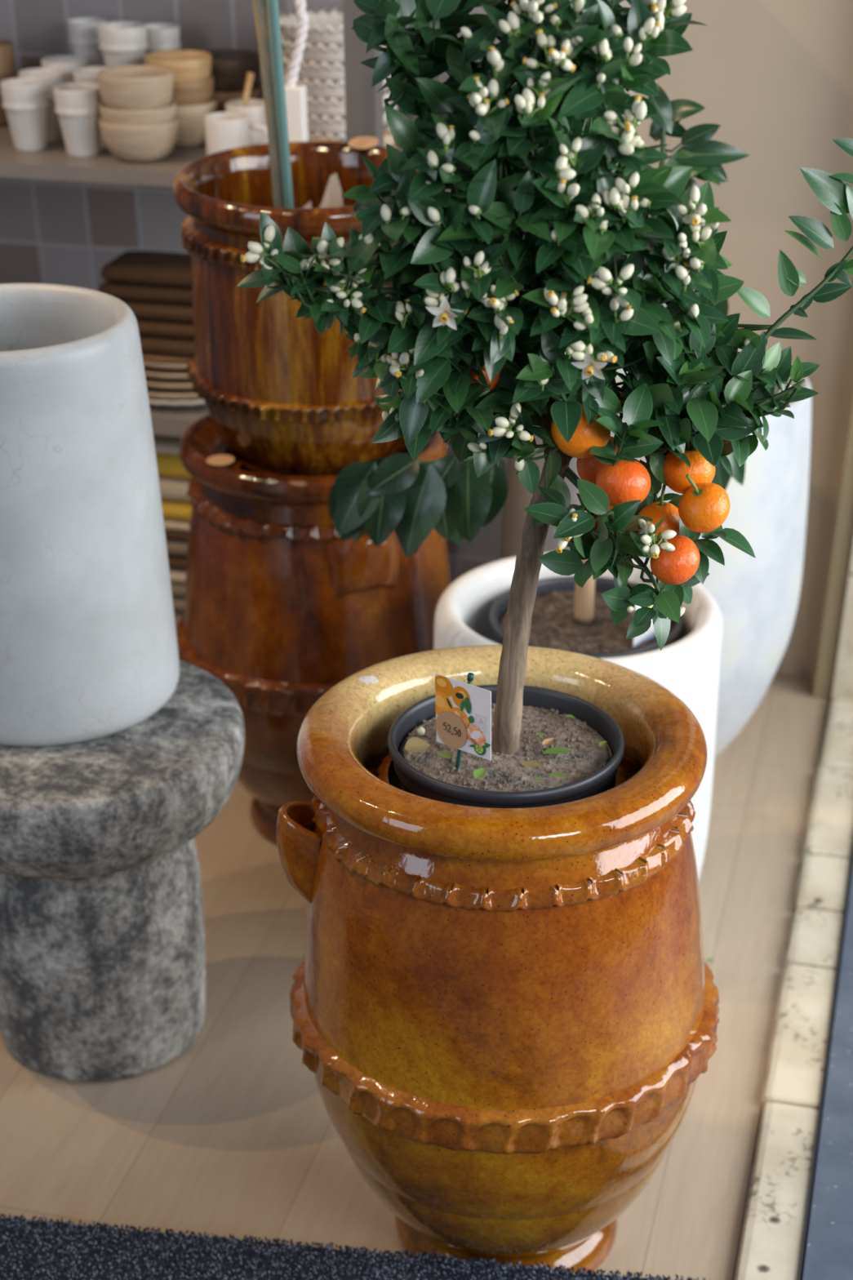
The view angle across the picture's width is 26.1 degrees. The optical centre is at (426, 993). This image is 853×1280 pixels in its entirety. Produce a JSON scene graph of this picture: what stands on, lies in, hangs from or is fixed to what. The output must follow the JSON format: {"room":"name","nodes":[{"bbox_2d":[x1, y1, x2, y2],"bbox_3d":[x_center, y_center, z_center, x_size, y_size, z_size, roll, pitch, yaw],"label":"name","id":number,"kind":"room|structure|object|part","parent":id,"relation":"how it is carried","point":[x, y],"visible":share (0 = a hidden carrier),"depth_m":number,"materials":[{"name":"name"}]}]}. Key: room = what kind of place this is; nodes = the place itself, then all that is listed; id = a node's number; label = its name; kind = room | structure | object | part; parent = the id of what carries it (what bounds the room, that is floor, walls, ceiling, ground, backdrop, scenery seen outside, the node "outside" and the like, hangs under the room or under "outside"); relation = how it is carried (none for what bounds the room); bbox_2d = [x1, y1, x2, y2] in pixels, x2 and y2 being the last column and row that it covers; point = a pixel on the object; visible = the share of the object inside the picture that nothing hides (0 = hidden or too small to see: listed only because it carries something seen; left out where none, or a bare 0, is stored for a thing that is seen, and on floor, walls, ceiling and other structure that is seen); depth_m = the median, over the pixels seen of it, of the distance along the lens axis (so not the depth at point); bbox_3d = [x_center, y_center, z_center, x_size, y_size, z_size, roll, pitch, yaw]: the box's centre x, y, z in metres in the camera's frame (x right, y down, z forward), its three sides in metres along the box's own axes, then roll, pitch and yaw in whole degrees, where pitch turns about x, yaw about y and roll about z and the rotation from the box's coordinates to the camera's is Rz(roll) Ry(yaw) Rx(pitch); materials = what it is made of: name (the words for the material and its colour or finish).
{"room":"plant shop","nodes":[
{"label":"plant shop","id":0,"kind":"room"},
{"bbox_2d":[0,672,828,1279],"bbox_3d":[-1.008,0.006,2.728,2.970,0.100,2.780,8,36,12],"label":"floor","id":1,"kind":"structure","parent":0,"point":[234,1135],"depth_m":2.46,"materials":[{"name":"brown wood"}]},
{"bbox_2d":[0,660,244,1081],"bbox_3d":[-0.454,-0.152,2.454,0.446,0.475,0.442,8,36,12],"label":"stool","id":2,"kind":"object","parent":1,"relation":"on","point":[103,954],"visible":0.91,"depth_m":2.33,"materials":[{"name":"grey stone"}]},
{"bbox_2d":[0,283,179,746],"bbox_3d":[-0.484,-0.583,2.242,0.342,0.472,0.342,8,36,12],"label":"planter","id":3,"kind":"object","parent":2,"relation":"on","point":[89,646],"visible":1,"depth_m":2.15,"materials":[{"name":"ceramic"}]},
{"bbox_2d":[0,0,444,630],"bbox_3d":[-0.740,-1.409,3.072,1.484,1.800,0.439,8,36,12],"label":"shelf unit","id":4,"kind":"object","parent":1,"relation":"on","point":[364,106],"visible":0.02,"depth_m":2.88,"materials":[{"name":"beige wood"}]},
{"bbox_2d":[0,39,16,126],"bbox_3d":[-0.736,-1.538,3.112,0.088,0.124,0.088,8,36,12],"label":"wooden bowl","id":5,"kind":"object","parent":4,"relation":"on","point":[7,67],"visible":0.55,"depth_m":3.08,"materials":[{"name":"brown wood"}]},
{"bbox_2d":[0,77,48,151],"bbox_3d":[-0.641,-1.408,2.953,0.074,0.099,0.074,8,36,12],"label":"cup","id":6,"kind":"object","parent":4,"relation":"on","point":[25,104],"visible":1,"depth_m":2.93,"materials":[{"name":"white ceramic"}]},
{"bbox_2d":[18,67,64,140],"bbox_3d":[-0.628,-1.461,3.025,0.074,0.099,0.074,8,36,12],"label":"cup","id":7,"kind":"object","parent":4,"relation":"on","point":[53,77],"visible":0.41,"depth_m":3.01,"materials":[{"name":"white ceramic"}]},
{"bbox_2d":[40,55,88,83],"bbox_3d":[-0.601,-1.508,3.085,0.078,0.106,0.078,8,36,12],"label":"cup","id":8,"kind":"object","parent":4,"relation":"on","point":[68,64],"visible":0.26,"depth_m":3.04,"materials":[{"name":"white ceramic"}]},
{"bbox_2d":[53,82,101,157],"bbox_3d":[-0.549,-1.383,2.917,0.075,0.099,0.075,8,36,12],"label":"cup","id":9,"kind":"object","parent":4,"relation":"on","point":[77,110],"visible":0.91,"depth_m":2.90,"materials":[{"name":"white ceramic"}]},
{"bbox_2d":[72,66,107,143],"bbox_3d":[-0.536,-1.449,3.005,0.072,0.104,0.072,8,36,12],"label":"cup","id":10,"kind":"object","parent":4,"relation":"on","point":[89,74],"visible":0.11,"depth_m":2.97,"materials":[{"name":"white ceramic"}]},
{"bbox_2d":[98,115,178,161],"bbox_3d":[-0.453,-1.352,2.909,0.124,0.058,0.124,8,36,12],"label":"wooden bowl","id":11,"kind":"object","parent":4,"relation":"on","point":[148,143],"visible":0.85,"depth_m":2.87,"materials":[{"name":"brown wood"}]},
{"bbox_2d":[99,99,175,125],"bbox_3d":[-0.453,-1.371,2.896,0.118,0.055,0.118,8,36,12],"label":"wooden bowl","id":12,"kind":"object","parent":11,"relation":"on","point":[167,114],"visible":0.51,"depth_m":2.85,"materials":[{"name":"brown wood"}]},
{"bbox_2d":[97,65,173,110],"bbox_3d":[-0.453,-1.407,2.870,0.117,0.055,0.117,8,36,12],"label":"wooden bowl","id":13,"kind":"object","parent":12,"relation":"on","point":[126,87],"visible":0.97,"depth_m":2.84,"materials":[{"name":"brown wood"}]},
{"bbox_2d":[148,396,204,405],"bbox_3d":[-0.416,-1.071,3.207,0.322,0.021,0.322,8,36,12],"label":"plate","id":14,"kind":"object","parent":4,"relation":"on","point":[153,400],"visible":0.09,"depth_m":3.09,"materials":[{"name":"white ceramic"}]},
{"bbox_2d":[146,386,199,398],"bbox_3d":[-0.417,-1.081,3.206,0.300,0.020,0.300,8,36,12],"label":"wooden plate","id":15,"kind":"object","parent":14,"relation":"on","point":[155,392],"visible":0.11,"depth_m":3.12,"materials":[{"name":"brown wood"}]},
{"bbox_2d":[145,376,192,388],"bbox_3d":[-0.415,-1.093,3.197,0.292,0.020,0.292,8,36,12],"label":"wooden plate","id":16,"kind":"object","parent":15,"relation":"on","point":[157,382],"visible":0.14,"depth_m":3.12,"materials":[{"name":"brown wood"}]},
{"bbox_2d":[143,365,188,378],"bbox_3d":[-0.412,-1.105,3.188,0.284,0.020,0.284,8,36,12],"label":"wooden plate","id":17,"kind":"object","parent":16,"relation":"on","point":[171,373],"visible":0.11,"depth_m":3.11,"materials":[{"name":"brown wood"}]},
{"bbox_2d":[142,358,191,368],"bbox_3d":[-0.410,-1.117,3.178,0.276,0.020,0.276,8,36,12],"label":"wooden plate","id":18,"kind":"object","parent":17,"relation":"on","point":[149,362],"visible":0.14,"depth_m":3.08,"materials":[{"name":"brown wood"}]},
{"bbox_2d":[142,352,193,360],"bbox_3d":[-0.417,-1.126,3.174,0.240,0.005,0.240,8,36,12],"label":"round board","id":19,"kind":"object","parent":18,"relation":"on","point":[145,355],"visible":0.07,"depth_m":3.10,"materials":[{"name":"brown wood"}]},
{"bbox_2d":[139,334,195,356],"bbox_3d":[-0.359,-1.107,3.118,0.328,0.028,0.132,8,36,12],"label":"folded cloth","id":20,"kind":"object","parent":19,"relation":"on","point":[149,344],"visible":0.12,"depth_m":3.08,"materials":[{"name":"brown fabric"}]},
{"bbox_2d":[136,318,194,338],"bbox_3d":[-0.358,-1.130,3.102,0.326,0.024,0.132,8,36,12],"label":"folded cloth","id":21,"kind":"object","parent":20,"relation":"on","point":[179,329],"visible":0.14,"depth_m":3.06,"materials":[{"name":"brown fabric"}]},
{"bbox_2d":[119,298,193,322],"bbox_3d":[-0.364,-1.153,3.087,0.338,0.028,0.131,8,36,12],"label":"folded cloth","id":22,"kind":"object","parent":21,"relation":"on","point":[171,311],"visible":0.2,"depth_m":3.05,"materials":[{"name":"brown fabric"}]},
{"bbox_2d":[97,280,192,303],"bbox_3d":[-0.365,-1.176,3.071,0.340,0.024,0.132,8,36,12],"label":"folded cloth","id":23,"kind":"object","parent":22,"relation":"on","point":[119,290],"visible":0.26,"depth_m":3.04,"materials":[{"name":"brown fabric"}]},
{"bbox_2d":[100,250,191,287],"bbox_3d":[-0.361,-1.198,3.054,0.332,0.028,0.131,8,36,12],"label":"tray","id":24,"kind":"object","parent":23,"relation":"on","point":[143,267],"visible":0.38,"depth_m":3.03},
{"bbox_2d":[172,596,185,612],"bbox_3d":[-0.338,-0.752,3.398,0.340,0.029,0.242,8,36,12],"label":"folded towel","id":25,"kind":"object","parent":4,"relation":"on","point":[178,602],"visible":0.05,"depth_m":3.32,"materials":[{"name":"beige fabric"}]},
{"bbox_2d":[170,582,185,597],"bbox_3d":[-0.336,-0.775,3.381,0.336,0.027,0.242,8,36,12],"label":"folded towel","id":26,"kind":"object","parent":25,"relation":"on","point":[178,589],"visible":0.03,"depth_m":3.30,"materials":[{"name":"beige fabric"}]},
{"bbox_2d":[168,568,186,583],"bbox_3d":[-0.334,-0.796,3.366,0.332,0.023,0.241,8,36,12],"label":"folded towel","id":27,"kind":"object","parent":26,"relation":"on","point":[176,575],"visible":0.05,"depth_m":3.29,"materials":[{"name":"beige fabric"}]},
{"bbox_2d":[167,554,186,570],"bbox_3d":[-0.338,-0.817,3.352,0.340,0.025,0.241,8,36,12],"label":"folded towel","id":28,"kind":"object","parent":27,"relation":"on","point":[175,562],"visible":0.05,"depth_m":3.27,"materials":[{"name":"brown fabric"}]},
{"bbox_2d":[165,538,187,555],"bbox_3d":[-0.337,-0.840,3.334,0.336,0.031,0.242,8,36,12],"label":"folded towel","id":29,"kind":"object","parent":28,"relation":"on","point":[175,547],"visible":0.03,"depth_m":3.26,"materials":[{"name":"beige fabric"}]},
{"bbox_2d":[164,528,188,541],"bbox_3d":[-0.335,-0.860,3.319,0.332,0.017,0.241,8,36,12],"label":"folded towel","id":30,"kind":"object","parent":29,"relation":"on","point":[170,534],"visible":0.05,"depth_m":3.24,"materials":[{"name":"brown fabric"}]},
{"bbox_2d":[163,518,189,531],"bbox_3d":[-0.338,-0.875,3.311,0.340,0.015,0.242,8,36,12],"label":"folded towel","id":31,"kind":"object","parent":30,"relation":"on","point":[169,524],"visible":0.07,"depth_m":3.23,"materials":[{"name":"beige fabric"}]},
{"bbox_2d":[161,499,191,520],"bbox_3d":[-0.336,-0.895,3.296,0.336,0.032,0.242,8,36,12],"label":"folded towel","id":32,"kind":"object","parent":31,"relation":"on","point":[171,509],"visible":0.09,"depth_m":3.22,"materials":[{"name":"yellow fabric"}]},
{"bbox_2d":[158,475,191,502],"bbox_3d":[-0.335,-0.924,3.273,0.332,0.039,0.241,8,36,12],"label":"folded towel","id":33,"kind":"object","parent":32,"relation":"on","point":[171,488],"visible":0.06,"depth_m":3.20,"materials":[{"name":"beige fabric"}]},
{"bbox_2d":[155,453,192,479],"bbox_3d":[-0.338,-0.959,3.250,0.340,0.042,0.242,8,36,12],"label":"folded towel","id":34,"kind":"object","parent":33,"relation":"on","point":[168,465],"visible":0.06,"depth_m":3.17,"materials":[{"name":"yellow fabric"}]},
{"bbox_2d":[153,434,182,455],"bbox_3d":[-0.336,-0.985,3.231,0.336,0.019,0.242,8,36,12],"label":"folded towel","id":35,"kind":"object","parent":34,"relation":"on","point":[164,444],"visible":0.05,"depth_m":3.16,"materials":[{"name":"beige fabric"}]},
{"bbox_2d":[173,96,217,147],"bbox_3d":[-0.396,-1.417,2.991,0.115,0.067,0.115,8,36,12],"label":"wooden bowl","id":36,"kind":"object","parent":4,"relation":"on","point":[191,128],"visible":0.43,"depth_m":2.95,"materials":[{"name":"brown wood"}]},
{"bbox_2d":[144,49,211,82],"bbox_3d":[-0.396,-1.470,2.953,0.106,0.063,0.106,8,36,12],"label":"wooden bowl","id":37,"kind":"object","parent":36,"relation":"on","point":[186,65],"visible":0.57,"depth_m":2.92,"materials":[{"name":"brown wood"}]},
{"bbox_2d":[171,73,213,106],"bbox_3d":[-0.396,-1.446,2.970,0.109,0.063,0.109,8,36,12],"label":"wooden bowl","id":38,"kind":"object","parent":36,"relation":"on","point":[196,92],"visible":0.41,"depth_m":2.93,"materials":[{"name":"brown wood"}]},
{"bbox_2d":[204,111,268,155],"bbox_3d":[-0.298,-1.338,2.884,0.097,0.065,0.068,8,36,12],"label":"mug","id":39,"kind":"object","parent":4,"relation":"on","point":[224,131],"visible":0.59,"depth_m":2.86,"materials":[{"name":"white ceramic"}]},
{"bbox_3d":[-0.264,-1.343,2.888,0.035,0.044,0.010,-2,36,-2],"label":"handle","id":40,"kind":"part","parent":39,"relation":"part of","materials":[{"name":"white ceramic"}]},
{"bbox_2d":[213,84,261,112],"bbox_3d":[-0.327,-1.471,3.064,0.108,0.071,0.108,8,36,12],"label":"wooden bowl","id":41,"kind":"object","parent":4,"relation":"on","point":[222,98],"visible":0.09,"depth_m":3.01,"materials":[{"name":"brown wood"}]},
{"bbox_2d":[204,48,260,93],"bbox_3d":[-0.327,-1.510,3.036,0.110,0.071,0.110,8,36,12],"label":"wooden bowl","id":42,"kind":"object","parent":41,"relation":"on","point":[230,68],"visible":0.44,"depth_m":3.00,"materials":[{"name":"brown wood"}]},
{"bbox_2d":[225,98,266,145],"bbox_3d":[-0.273,-1.398,2.966,0.099,0.066,0.070,8,36,12],"label":"mug","id":43,"kind":"object","parent":4,"relation":"on","point":[255,110],"visible":0.34,"depth_m":2.94,"materials":[{"name":"white ceramic"}]},
{"bbox_2d":[240,71,254,106],"bbox_3d":[-0.293,-1.415,2.940,0.042,0.104,0.012,-1,36,-2],"label":"wooden spoon","id":44,"kind":"object","parent":43,"relation":"in","point":[250,77],"visible":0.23,"depth_m":2.92,"materials":[{"name":"brown wood"}]},
{"bbox_2d":[284,0,308,142],"bbox_3d":[-0.180,-1.488,2.579,0.042,0.555,0.082,8,36,12],"label":"candle","id":45,"kind":"object","parent":4,"relation":"hanging from","point":[295,94],"visible":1,"depth_m":2.66,"materials":[{"name":"white wax"}]},
{"bbox_2d":[307,121,389,142],"bbox_3d":[-0.140,-1.391,2.980,0.184,0.039,0.183,8,36,12],"label":"scalloped bowl","id":46,"kind":"object","parent":4,"relation":"on","point":[341,136],"visible":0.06,"depth_m":2.91,"materials":[{"name":"white ceramic"}]},
{"bbox_2d":[307,101,396,136],"bbox_3d":[-0.140,-1.412,2.966,0.186,0.038,0.186,8,36,12],"label":"scalloped bowl","id":47,"kind":"object","parent":46,"relation":"on","point":[323,126],"visible":0.24,"depth_m":2.90,"materials":[{"name":"white ceramic"}]},
{"bbox_2d":[306,87,390,118],"bbox_3d":[-0.140,-1.433,2.951,0.188,0.039,0.188,8,36,12],"label":"scalloped bowl","id":48,"kind":"object","parent":47,"relation":"on","point":[319,108],"visible":0.23,"depth_m":2.89,"materials":[{"name":"white ceramic"}]},
{"bbox_2d":[283,65,391,101],"bbox_3d":[-0.140,-1.453,2.936,0.190,0.038,0.190,8,36,12],"label":"scalloped bowl","id":49,"kind":"object","parent":48,"relation":"on","point":[315,90],"visible":0.27,"depth_m":2.87,"materials":[{"name":"white ceramic"}]},
{"bbox_2d":[281,48,344,83],"bbox_3d":[-0.140,-1.474,2.921,0.192,0.038,0.192,8,36,12],"label":"scalloped bowl","id":50,"kind":"object","parent":49,"relation":"on","point":[323,72],"visible":0.37,"depth_m":2.86,"materials":[{"name":"white ceramic"}]},
{"bbox_2d":[280,30,386,65],"bbox_3d":[-0.140,-1.495,2.906,0.193,0.039,0.194,8,36,12],"label":"scalloped bowl","id":51,"kind":"object","parent":50,"relation":"on","point":[318,54],"visible":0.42,"depth_m":2.85,"materials":[{"name":"white ceramic"}]},
{"bbox_2d":[279,6,343,47],"bbox_3d":[-0.140,-1.516,2.891,0.196,0.038,0.196,8,36,12],"label":"scalloped bowl","id":52,"kind":"object","parent":51,"relation":"on","point":[326,28],"visible":0.42,"depth_m":2.86,"materials":[{"name":"white ceramic"}]},
{"bbox_3d":[-0.091,-1.195,2.773,0.046,1.800,0.044,8,36,12],"label":"post","id":53,"kind":"part","parent":4,"relation":"part of","materials":[{"name":"grey metal"}]},
{"bbox_3d":[0.003,-1.410,3.075,0.046,1.800,0.044,8,36,12],"label":"post","id":54,"kind":"part","parent":4,"relation":"part of","materials":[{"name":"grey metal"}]},
{"bbox_3d":[-0.568,-1.532,3.133,0.063,0.091,0.063,8,36,12],"label":"cup","id":55,"kind":"object","parent":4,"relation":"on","visible":0},
{"bbox_2d":[66,17,106,66],"bbox_3d":[-0.568,-1.585,3.095,0.065,0.091,0.065,8,36,12],"label":"cup","id":56,"kind":"object","parent":55,"relation":"on","point":[83,35],"visible":0.54,"depth_m":3.07,"materials":[{"name":"white ceramic"}]},
{"bbox_3d":[-0.495,-1.481,3.058,0.078,0.094,0.078,8,36,12],"label":"cup","id":57,"kind":"object","parent":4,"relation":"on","visible":0},
{"bbox_2d":[97,21,148,67],"bbox_3d":[-0.495,-1.536,3.019,0.080,0.094,0.080,8,36,12],"label":"cup","id":58,"kind":"object","parent":57,"relation":"on","point":[122,43],"visible":0.71,"depth_m":2.98,"materials":[{"name":"white ceramic"}]},
{"bbox_3d":[-0.441,-1.513,3.107,0.063,0.088,0.063,8,36,12],"label":"cup","id":59,"kind":"object","parent":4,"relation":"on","visible":0},
{"bbox_2d":[146,23,181,54],"bbox_3d":[-0.441,-1.565,3.070,0.065,0.088,0.065,8,36,12],"label":"cup","id":60,"kind":"object","parent":59,"relation":"on","point":[160,37],"visible":0.51,"depth_m":3.04,"materials":[{"name":"white ceramic"}]},
{"bbox_3d":[-0.158,-1.292,2.860,0.060,0.018,0.060,8,36,12],"label":"wooden dish","id":61,"kind":"object","parent":4,"relation":"on","visible":0},
{"bbox_2d":[308,138,342,142],"bbox_3d":[-0.159,-1.307,2.850,0.064,0.018,0.064,8,36,12],"label":"wooden dish","id":62,"kind":"object","parent":61,"relation":"on","point":[318,140],"visible":0.09,"depth_m":2.87,"materials":[{"name":"brown wood"}]},
{"bbox_3d":[-0.075,-1.275,2.834,0.056,0.019,0.056,8,36,12],"label":"wooden dish","id":63,"kind":"object","parent":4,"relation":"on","visible":0},
{"bbox_3d":[-0.075,-1.290,2.823,0.056,0.019,0.056,8,36,12],"label":"wooden dish","id":64,"kind":"object","parent":63,"relation":"on","visible":0},
{"bbox_2d":[383,128,395,146],"bbox_3d":[-0.075,-1.305,2.812,0.056,0.019,0.056,8,36,12],"label":"wooden dish","id":65,"kind":"object","parent":64,"relation":"on","point":[388,138],"visible":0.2,"depth_m":2.80,"materials":[{"name":"brown wood"}]},
{"bbox_2d":[176,413,451,844],"bbox_3d":[-0.166,-0.558,2.875,0.452,0.646,0.456,8,36,12],"label":"jar","id":66,"kind":"object","parent":1,"relation":"on","point":[280,610],"visible":0.47,"depth_m":2.67,"materials":[{"name":"brown ceramic"}]},
{"bbox_2d":[172,136,417,475],"bbox_3d":[-0.161,-0.937,2.591,0.367,0.432,0.373,-19,40,-25],"label":"jar","id":67,"kind":"object","parent":66,"relation":"on","point":[282,395],"visible":0.61,"depth_m":2.50,"materials":[{"name":"ceramic"}]},
{"bbox_2d":[252,0,284,208],"bbox_3d":[-0.199,-1.140,2.360,0.020,0.935,0.190,8,36,12],"label":"cane","id":68,"kind":"object","parent":67,"relation":"in","point":[260,7],"visible":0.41,"depth_m":2.34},
{"bbox_2d":[267,0,293,208],"bbox_3d":[-0.185,-1.132,2.347,0.012,0.936,0.183,5,36,6],"label":"stake","id":69,"kind":"object","parent":67,"relation":"in","point":[273,10],"visible":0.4,"depth_m":2.34,"materials":[{"name":"teal metal"}]},
{"bbox_3d":[-0.084,-0.609,2.623,0.110,0.110,0.058,-15,38,-20],"label":"handle","id":70,"kind":"part","parent":66,"relation":"part of","materials":[{"name":"brown ceramic"}]},
{"bbox_2d":[0,1213,710,1279],"bbox_3d":[-0.559,0.505,1.869,1.774,0.089,0.755,4,36,6],"label":"doormat","id":71,"kind":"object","parent":1,"relation":"on","point":[30,1249],"depth_m":2.08,"materials":[{"name":"carpet"}]},
{"bbox_2d":[276,644,719,1273],"bbox_3d":[0.086,0.007,2.055,0.474,0.682,0.475,-25,42,-30],"label":"jar","id":72,"kind":"object","parent":1,"relation":"on","point":[506,1020],"visible":0.93,"depth_m":1.86,"materials":[{"name":"orange ceramic"}]},
{"bbox_3d":[-0.127,-0.144,1.923,0.057,0.116,0.067,-3,36,-4],"label":"handle","id":73,"kind":"part","parent":72,"relation":"part of","materials":[{"name":"orange ceramic"}]},
{"bbox_2d":[387,684,624,808],"bbox_3d":[0.081,-0.164,1.934,0.240,0.240,0.240,8,36,12],"label":"nursery pot","id":74,"kind":"object","parent":72,"relation":"in","point":[414,781],"visible":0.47,"depth_m":1.83,"materials":[{"name":"grey plastic"}]},
{"bbox_2d":[399,702,612,791],"bbox_3d":[0.081,-0.249,1.873,0.217,0.013,0.217,-17,39,-23],"label":"potting soil","id":75,"kind":"object","parent":74,"relation":"in","point":[504,772],"visible":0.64,"depth_m":1.86,"materials":[{"name":"soil"}]},
{"bbox_2d":[404,737,430,752],"bbox_3d":[-0.011,-0.250,1.856,0.023,0.007,0.022,23,42,29],"label":"fallen leaf","id":76,"kind":"object","parent":75,"relation":"on","point":[414,744],"visible":1,"depth_m":1.86,"materials":[{"name":"yellow plant"}]},
{"bbox_2d":[417,726,425,735],"bbox_3d":[-0.005,-0.268,1.883,0.008,0.010,0.008,8,36,12],"label":"bud","id":77,"kind":"object","parent":75,"relation":"on","point":[421,731],"visible":1,"depth_m":1.88,"materials":[{"name":"white plant"}]},
{"bbox_2d":[436,751,450,758],"bbox_3d":[0.018,-0.238,1.841,0.012,0.006,0.027,-17,39,-22],"label":"fallen leaf","id":78,"kind":"object","parent":75,"relation":"on","point":[446,754],"visible":1,"depth_m":1.84,"materials":[{"name":"green plant"}]},
{"bbox_2d":[435,672,491,770],"bbox_3d":[0.037,-0.262,1.806,0.070,0.118,0.008,25,43,31],"label":"plant label","id":79,"kind":"object","parent":75,"relation":"on","point":[463,709],"visible":0.99,"depth_m":1.80,"materials":[{"name":"paper"}]},
{"bbox_2d":[473,768,485,778],"bbox_3d":[0.053,-0.217,1.813,0.012,0.004,0.018,8,36,12],"label":"fallen leaf","id":80,"kind":"object","parent":75,"relation":"on","point":[478,773],"visible":1,"depth_m":1.81,"materials":[{"name":"green plant"}]},
{"bbox_2d":[522,760,542,767],"bbox_3d":[0.105,-0.227,1.821,0.012,0.010,0.031,-23,42,-29],"label":"fallen leaf","id":81,"kind":"object","parent":75,"relation":"on","point":[529,763],"visible":1,"depth_m":1.83,"materials":[{"name":"beige plant"}]},
{"bbox_2d":[236,0,852,755],"bbox_3d":[0.120,-0.510,1.615,0.451,0.729,0.358,15,38,20],"label":"tree","id":82,"kind":"object","parent":75,"relation":"on","point":[475,335],"visible":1,"depth_m":1.50,"materials":[{"name":"green plant"}]},
{"bbox_2d":[542,737,554,745],"bbox_3d":[0.123,-0.255,1.867,0.010,0.003,0.012,8,36,12],"label":"fallen leaves","id":83,"kind":"object","parent":75,"relation":"on","point":[546,741],"visible":1,"depth_m":1.87,"materials":[{"name":"plant"}]},
{"bbox_2d":[542,746,573,753],"bbox_3d":[0.132,-0.242,1.849,0.030,0.004,0.016,8,36,12],"label":"fallen leaf","id":84,"kind":"object","parent":75,"relation":"on","point":[554,749],"visible":1,"depth_m":1.85,"materials":[{"name":"green plant"}]},
{"bbox_2d":[549,772,568,777],"bbox_3d":[0.130,-0.214,1.809,0.022,0.004,0.009,24,42,29],"label":"fallen leaf","id":85,"kind":"object","parent":75,"relation":"on","point":[554,774],"visible":1,"depth_m":1.81,"materials":[{"name":"green plant"}]},
{"bbox_2d":[564,714,575,718],"bbox_3d":[0.149,-0.288,1.914,0.012,0.002,0.007,8,36,12],"label":"fallen leaf","id":86,"kind":"object","parent":75,"relation":"on","point":[567,715],"visible":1,"depth_m":1.92,"materials":[{"name":"green plant"}]},
{"bbox_2d":[598,741,606,746],"bbox_3d":[0.179,-0.253,1.866,0.008,0.002,0.013,8,36,12],"label":"fallen leaf","id":87,"kind":"object","parent":75,"relation":"on","point":[602,743],"visible":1,"depth_m":1.87,"materials":[{"name":"green plant"}]},
{"bbox_2d":[433,551,722,879],"bbox_3d":[0.207,-0.316,2.643,0.407,0.523,0.407,-10,37,-13],"label":"planter","id":88,"kind":"object","parent":1,"relation":"on","point":[689,668],"visible":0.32,"depth_m":2.49,"materials":[{"name":"white ceramic"}]},
{"bbox_2d":[489,576,682,657],"bbox_3d":[0.219,-0.414,2.598,0.264,0.264,0.264,8,36,12],"label":"nursery pot","id":89,"kind":"object","parent":88,"relation":"in","point":[564,584],"visible":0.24,"depth_m":2.56,"materials":[{"name":"grey plastic"}]},
{"bbox_2d":[498,590,673,653],"bbox_3d":[0.219,-0.508,2.530,0.241,0.013,0.241,-11,37,-15],"label":"potting soil","id":90,"kind":"object","parent":89,"relation":"in","point":[553,624],"visible":0.56,"depth_m":2.52,"materials":[{"name":"brown soil"}]},
{"bbox_2d":[328,83,749,622],"bbox_3d":[0.148,-0.790,2.275,0.574,0.741,0.175,-11,37,-15],"label":"tree","id":91,"kind":"object","parent":90,"relation":"on","point":[379,497],"visible":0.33,"depth_m":2.27,"materials":[{"name":"green plant"}]},
{"bbox_2d":[632,586,655,647],"bbox_3d":[0.298,-0.495,2.483,0.011,0.107,0.068,30,45,35],"label":"plant label","id":92,"kind":"object","parent":90,"relation":"in","point":[650,633],"visible":0.2,"depth_m":2.48,"materials":[{"name":"white plastic"}]},
{"bbox_2d":[500,348,811,758],"bbox_3d":[0.365,-0.675,3.019,0.490,0.668,0.489,18,39,23],"label":"planter","id":93,"kind":"object","parent":1,"relation":"on","point":[757,599],"visible":0.24,"depth_m":2.81,"materials":[{"name":"ceramic"}]},
{"bbox_2d":[734,697,852,1279],"bbox_3d":[0.542,0.054,2.661,0.076,0.139,2.000,8,36,12],"label":"trim","id":94,"kind":"structure","parent":1,"relation":"on","point":[771,1242],"depth_m":2.55,"materials":[{"name":"stone"}]},
{"bbox_2d":[0,0,852,676],"bbox_3d":[-0.606,-1.804,3.109,3.090,2.600,0.100,8,36,12],"label":"wall","id":95,"kind":"structure","parent":0,"point":[775,76],"depth_m":3.10,"materials":[{"name":"beige paint"}]},
{"bbox_2d":[618,0,633,120],"bbox_3d":[0.320,-1.633,2.870,0.030,2.600,0.020,8,36,12],"label":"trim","id":96,"kind":"structure","parent":95,"relation":"attached to","point":[624,3],"depth_m":2.91,"materials":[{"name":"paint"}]},
{"bbox_2d":[800,853,852,1279],"bbox_3d":[1.194,0.198,2.434,1.310,0.130,2.900,8,36,12],"label":"trim","id":97,"kind":"structure","parent":95,"relation":"attached to","point":[828,1248],"depth_m":2.32,"materials":[{"name":"black metal"}]},
{"bbox_2d":[813,403,852,746],"bbox_3d":[0.746,-1.548,2.751,0.034,2.600,0.090,8,36,12],"label":"trim","id":98,"kind":"structure","parent":95,"relation":"attached to","point":[842,548],"depth_m":3.28,"materials":[{"name":"paint"}]},
{"bbox_2d":[831,550,852,698],"bbox_3d":[0.875,-1.530,2.781,0.210,2.437,0.200,8,36,12],"label":"trim","id":99,"kind":"structure","parent":95,"relation":"attached to","point":[843,678],"depth_m":3.34,"materials":[{"name":"stone"}]}
]}

